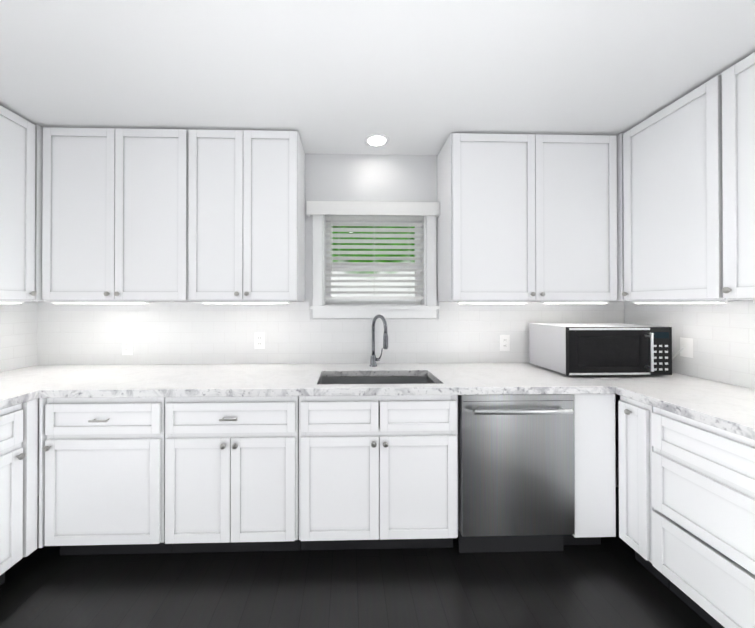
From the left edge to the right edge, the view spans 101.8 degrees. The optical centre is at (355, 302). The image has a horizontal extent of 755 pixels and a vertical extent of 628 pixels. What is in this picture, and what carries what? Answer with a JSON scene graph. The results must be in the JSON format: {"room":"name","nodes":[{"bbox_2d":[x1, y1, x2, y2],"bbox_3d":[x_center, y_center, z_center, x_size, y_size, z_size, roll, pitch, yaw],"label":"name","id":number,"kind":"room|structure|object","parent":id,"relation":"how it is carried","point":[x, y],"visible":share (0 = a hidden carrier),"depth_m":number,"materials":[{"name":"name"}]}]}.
{"room":"kitchen","nodes":[
{"label":"kitchen","id":0,"kind":"room"},
{"bbox_2d":[37,154,619,495],"bbox_3d":[-0.127,0.138,2.290,4.570,2.420,0.180,0,0,-1],"label":"wall","id":1,"kind":"structure","parent":0,"point":[370,177],"depth_m":2.21,"materials":[{"name":"white paint"}]},
{"bbox_2d":[0,302,35,371],"bbox_3d":[-2.180,0.203,0.423,0.010,0.442,3.390,0,0,-1],"label":"tile backsplash","id":2,"kind":"structure","parent":1,"relation":"attached to","point":[17,320],"depth_m":2.01,"materials":[{"name":"white tile"}]},
{"bbox_2d":[0,113,43,300],"bbox_3d":[-2.064,-0.539,1.955,0.318,1.056,0.378,0,0,-1],"label":"upper cabinet","id":3,"kind":"object","parent":1,"relation":"attached to","point":[21,165],"depth_m":1.75,"materials":[{"name":"white paint"}]},
{"bbox_2d":[0,301,23,302],"bbox_3d":[-1.953,-0.006,1.515,0.040,0.014,0.560,0,0,-1],"label":"light bar","id":4,"kind":"object","parent":3,"relation":"attached to","point":[11,301],"visible":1,"depth_m":1.73,"materials":[{"name":"white plastic"}]},
{"bbox_2d":[42,127,197,301],"bbox_3d":[-1.430,-0.539,2.010,0.920,1.056,0.318,0,0,-1],"label":"upper cabinet","id":5,"kind":"object","parent":1,"relation":"attached to","point":[171,215],"depth_m":1.86,"materials":[{"name":"white paint"}]},
{"bbox_2d":[52,301,148,302],"bbox_3d":[-1.583,-0.004,1.904,0.560,0.014,0.040,0,0,-1],"label":"light bar","id":6,"kind":"object","parent":5,"relation":"attached to","point":[100,301],"visible":1,"depth_m":1.89,"materials":[{"name":"white plastic"}]},
{"bbox_2d":[198,130,304,301],"bbox_3d":[-0.719,-0.539,2.028,0.723,1.056,0.318,0,0,-1],"label":"upper cabinet","id":7,"kind":"object","parent":1,"relation":"attached to","point":[251,183],"depth_m":1.88,"materials":[{"name":"white paint"}]},
{"bbox_2d":[202,301,288,302],"bbox_3d":[-0.688,-0.004,1.927,0.530,0.014,0.040,0,0,-1],"label":"light bar","id":8,"kind":"object","parent":7,"relation":"attached to","point":[245,301],"visible":1,"depth_m":1.91,"materials":[{"name":"white plastic"}]},
{"bbox_2d":[36,302,623,364],"bbox_3d":[-0.125,0.212,2.194,4.208,0.442,0.009,0,0,-1],"label":"tile backsplash","id":9,"kind":"structure","parent":1,"relation":"attached to","point":[160,332],"depth_m":2.18,"materials":[{"name":"white tile"}]},
{"bbox_2d":[122,339,132,354],"bbox_3d":[-1.599,0.308,2.148,0.070,0.114,0.007,0,0,-1],"label":"electrical outlet plate","id":10,"kind":"object","parent":9,"relation":"attached to","point":[127,346],"visible":1,"depth_m":2.15,"materials":[{"name":"white plastic"}]},
{"bbox_2d":[255,333,264,348],"bbox_3d":[-0.679,0.268,2.172,0.070,0.114,0.007,0,0,-1],"label":"electrical outlet plate","id":11,"kind":"object","parent":9,"relation":"attached to","point":[259,340],"visible":1,"depth_m":2.17,"materials":[{"name":"white plastic"}]},
{"bbox_2d":[500,335,509,350],"bbox_3d":[1.080,0.288,2.216,0.070,0.114,0.007,0,0,-1],"label":"electrical outlet plate","id":12,"kind":"object","parent":9,"relation":"attached to","point":[504,342],"visible":1,"depth_m":2.21,"materials":[{"name":"white plastic"}]},
{"bbox_2d":[310,215,438,317],"bbox_3d":[0.136,-0.307,2.267,0.915,0.830,0.205,0,0,-1],"label":"window","id":13,"kind":"structure","parent":1,"relation":"in","point":[424,307],"depth_m":2.20,"materials":[{"name":"white paint"}]},
{"bbox_2d":[307,201,439,298],"bbox_3d":[0.124,-0.367,2.202,0.928,0.680,0.135,0,0,-1],"label":"window blinds","id":14,"kind":"object","parent":13,"relation":"attached to","point":[374,208],"visible":1,"depth_m":2.23,"materials":[{"name":"white plastic"}]},
{"bbox_2d":[437,133,616,301],"bbox_3d":[1.123,-0.539,2.058,1.053,1.056,0.349,0,0,-1],"label":"upper cabinet","id":15,"kind":"object","parent":1,"relation":"attached to","point":[528,217],"visible":1,"depth_m":1.92,"materials":[{"name":"white paint"}]},
{"bbox_2d":[457,301,527,302],"bbox_3d":[0.876,-0.004,1.966,0.440,0.014,0.040,0,0,-1],"label":"light bar","id":16,"kind":"object","parent":15,"relation":"attached to","point":[492,301],"visible":1,"depth_m":1.95,"materials":[{"name":"white plastic"}]},
{"bbox_2d":[542,301,608,302],"bbox_3d":[1.421,-0.003,1.980,0.410,0.014,0.040,0,0,-1],"label":"light bar","id":17,"kind":"object","parent":15,"relation":"attached to","point":[575,301],"visible":1,"depth_m":1.96,"materials":[{"name":"white plastic"}]},
{"bbox_2d":[609,124,688,301],"bbox_3d":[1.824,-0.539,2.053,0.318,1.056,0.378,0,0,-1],"label":"upper cabinet","id":18,"kind":"object","parent":1,"relation":"attached to","point":[650,157],"depth_m":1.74,"materials":[{"name":"white paint"}]},
{"bbox_2d":[633,300,727,302],"bbox_3d":[1.734,-0.005,1.667,0.040,0.014,0.440,0,0,-1],"label":"light bar","id":19,"kind":"object","parent":18,"relation":"attached to","point":[712,301],"visible":1,"depth_m":1.58,"materials":[{"name":"white plastic"}]},
{"bbox_2d":[624,300,754,388],"bbox_3d":[2.014,0.204,0.629,0.010,0.442,3.190,0,0,-1],"label":"tile backsplash","id":20,"kind":"structure","parent":1,"relation":"attached to","point":[722,335],"depth_m":1.71,"materials":[{"name":"white tile"}]},
{"bbox_2d":[680,337,692,357],"bbox_3d":[1.983,0.266,1.832,0.007,0.114,0.070,0,0,-1],"label":"electrical outlet plate","id":21,"kind":"object","parent":20,"relation":"attached to","point":[687,345],"visible":1,"depth_m":1.83,"materials":[{"name":"white plastic"}]},
{"bbox_2d":[0,487,712,627],"bbox_3d":[-0.068,1.387,-0.065,4.570,0.100,4.880,0,0,-1],"label":"floor","id":22,"kind":"structure","parent":0,"point":[610,582],"depth_m":1.43,"materials":[{"name":"black wood"}]},
{"bbox_2d":[0,398,37,585],"bbox_3d":[-1.852,0.902,0.294,0.645,0.873,2.473,0,0,-1],"label":"base cabinet","id":23,"kind":"object","parent":22,"relation":"on","point":[18,475],"visible":0.92,"depth_m":1.45,"materials":[{"name":"white paint"}]},
{"bbox_2d":[0,387,39,409],"bbox_3d":[-1.851,0.444,0.115,0.652,0.040,2.760,0,0,-1],"label":"countertop","id":24,"kind":"structure","parent":23,"relation":"on","point":[9,396],"depth_m":1.46,"materials":[{"name":"stone"}]},
{"bbox_2d":[38,397,173,554],"bbox_3d":[-1.264,0.910,1.854,0.672,0.872,0.612,0,0,-1],"label":"base cabinet","id":25,"kind":"object","parent":22,"relation":"on","point":[133,475],"depth_m":1.55,"materials":[{"name":"white paint"}]},
{"bbox_2d":[174,396,313,552],"bbox_3d":[-0.646,0.910,1.870,0.808,0.872,0.612,0,0,-1],"label":"base cabinet","id":26,"kind":"object","parent":22,"relation":"on","point":[244,466],"depth_m":1.57,"materials":[{"name":"white paint"}]},
{"bbox_2d":[314,395,457,549],"bbox_3d":[0.084,0.910,1.888,0.899,0.872,0.612,0,0,-1],"label":"base cabinet","id":27,"kind":"object","parent":22,"relation":"on","point":[393,484],"depth_m":1.59,"materials":[{"name":"white paint"}]},
{"bbox_2d":[0,363,721,397],"bbox_3d":[-0.117,0.452,1.872,4.208,0.040,0.652,0,0,-1],"label":"countertop","id":28,"kind":"structure","parent":27,"relation":"on","point":[146,380],"depth_m":1.71,"materials":[{"name":"stone"}]},
{"bbox_2d":[319,376,435,426],"bbox_3d":[0.130,0.646,1.807,0.716,0.345,0.360,0,0,-1],"label":"sink basin","id":29,"kind":"object","parent":28,"relation":"in","point":[383,380],"visible":0.15,"depth_m":1.97,"materials":[{"name":"silver metal"}]},
{"bbox_2d":[369,314,387,366],"bbox_3d":[0.153,0.254,2.039,0.112,0.356,0.178,0,0,-1],"label":"faucet","id":30,"kind":"object","parent":28,"relation":"on","point":[373,359],"visible":1,"depth_m":2.08,"materials":[{"name":"silver metal"}]},
{"bbox_2d":[529,323,671,375],"bbox_3d":[1.528,0.286,1.937,0.611,0.290,0.428,0,0,-1],"label":"microwave","id":31,"kind":"object","parent":28,"relation":"on","point":[590,349],"visible":1,"depth_m":1.77,"materials":[{"name":"black"}]},
{"bbox_2d":[458,394,574,552],"bbox_3d":[0.839,0.912,1.866,0.590,0.868,0.669,0,0,-1],"label":"dishwasher","id":32,"kind":"object","parent":22,"relation":"on","point":[515,473],"visible":0.75,"depth_m":1.59,"materials":[{"name":"metal"}]},
{"bbox_2d":[563,394,581,544],"bbox_3d":[0.817,0.910,1.906,0.688,0.872,0.612,0,0,-1],"label":"base cabinet","id":33,"kind":"object","parent":22,"relation":"on","point":[573,539],"depth_m":1.61,"materials":[{"name":"white paint"}]},
{"bbox_2d":[582,394,615,544],"bbox_3d":[1.253,0.910,1.917,0.220,0.872,0.612,0,0,-1],"label":"base cabinet","id":34,"kind":"object","parent":22,"relation":"on","point":[598,410],"depth_m":1.61,"materials":[{"name":"white paint"}]},
{"bbox_2d":[592,372,702,378],"bbox_3d":[1.665,0.452,1.839,0.649,0.040,0.330,0,0,-1],"label":"countertop","id":35,"kind":"structure","parent":34,"relation":"on","point":[674,375],"depth_m":1.78,"materials":[{"name":"stone"}]},
{"bbox_2d":[618,395,633,548],"bbox_3d":[1.684,0.908,1.516,0.612,0.872,0.208,0,0,-1],"label":"base cabinet","id":36,"kind":"object","parent":22,"relation":"on","point":[625,416],"depth_m":1.56,"materials":[{"name":"white paint"}]},
{"bbox_2d":[630,399,754,627],"bbox_3d":[1.697,0.905,0.992,0.612,0.872,1.019,0,0,-1],"label":"base cabinet","id":37,"kind":"object","parent":22,"relation":"on","point":[686,509],"depth_m":1.25,"materials":[{"name":"white paint"}]},
{"bbox_2d":[616,383,754,439],"bbox_3d":[1.701,0.444,0.304,0.652,0.040,2.560,0,0,-1],"label":"countertop","id":38,"kind":"structure","parent":37,"relation":"on","point":[727,407],"depth_m":1.36,"materials":[{"name":"stone"}]},
{"bbox_2d":[0,0,754,154],"bbox_3d":[-0.068,-1.123,-0.053,4.570,0.080,4.880,0,0,-1],"label":"ceiling","id":39,"kind":"structure","parent":0,"point":[417,77],"depth_m":1.38,"materials":[{"name":"white paint"}]},
{"bbox_2d":[364,134,388,147],"bbox_3d":[0.141,-1.069,2.023,0.164,0.006,0.164,0,0,-1],"label":"recessed light","id":40,"kind":"object","parent":39,"relation":"in","point":[377,140],"visible":1,"depth_m":2.02,"materials":[{"name":"white paint"}]},
{"label":"outside","id":41,"kind":"structure","parent":0,"visible":0},
{"bbox_2d":[331,226,414,295],"bbox_3d":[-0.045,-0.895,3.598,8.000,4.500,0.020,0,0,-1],"label":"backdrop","id":42,"kind":"structure","parent":41,"point":[371,278],"depth_m":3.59,"materials":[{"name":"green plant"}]}
]}

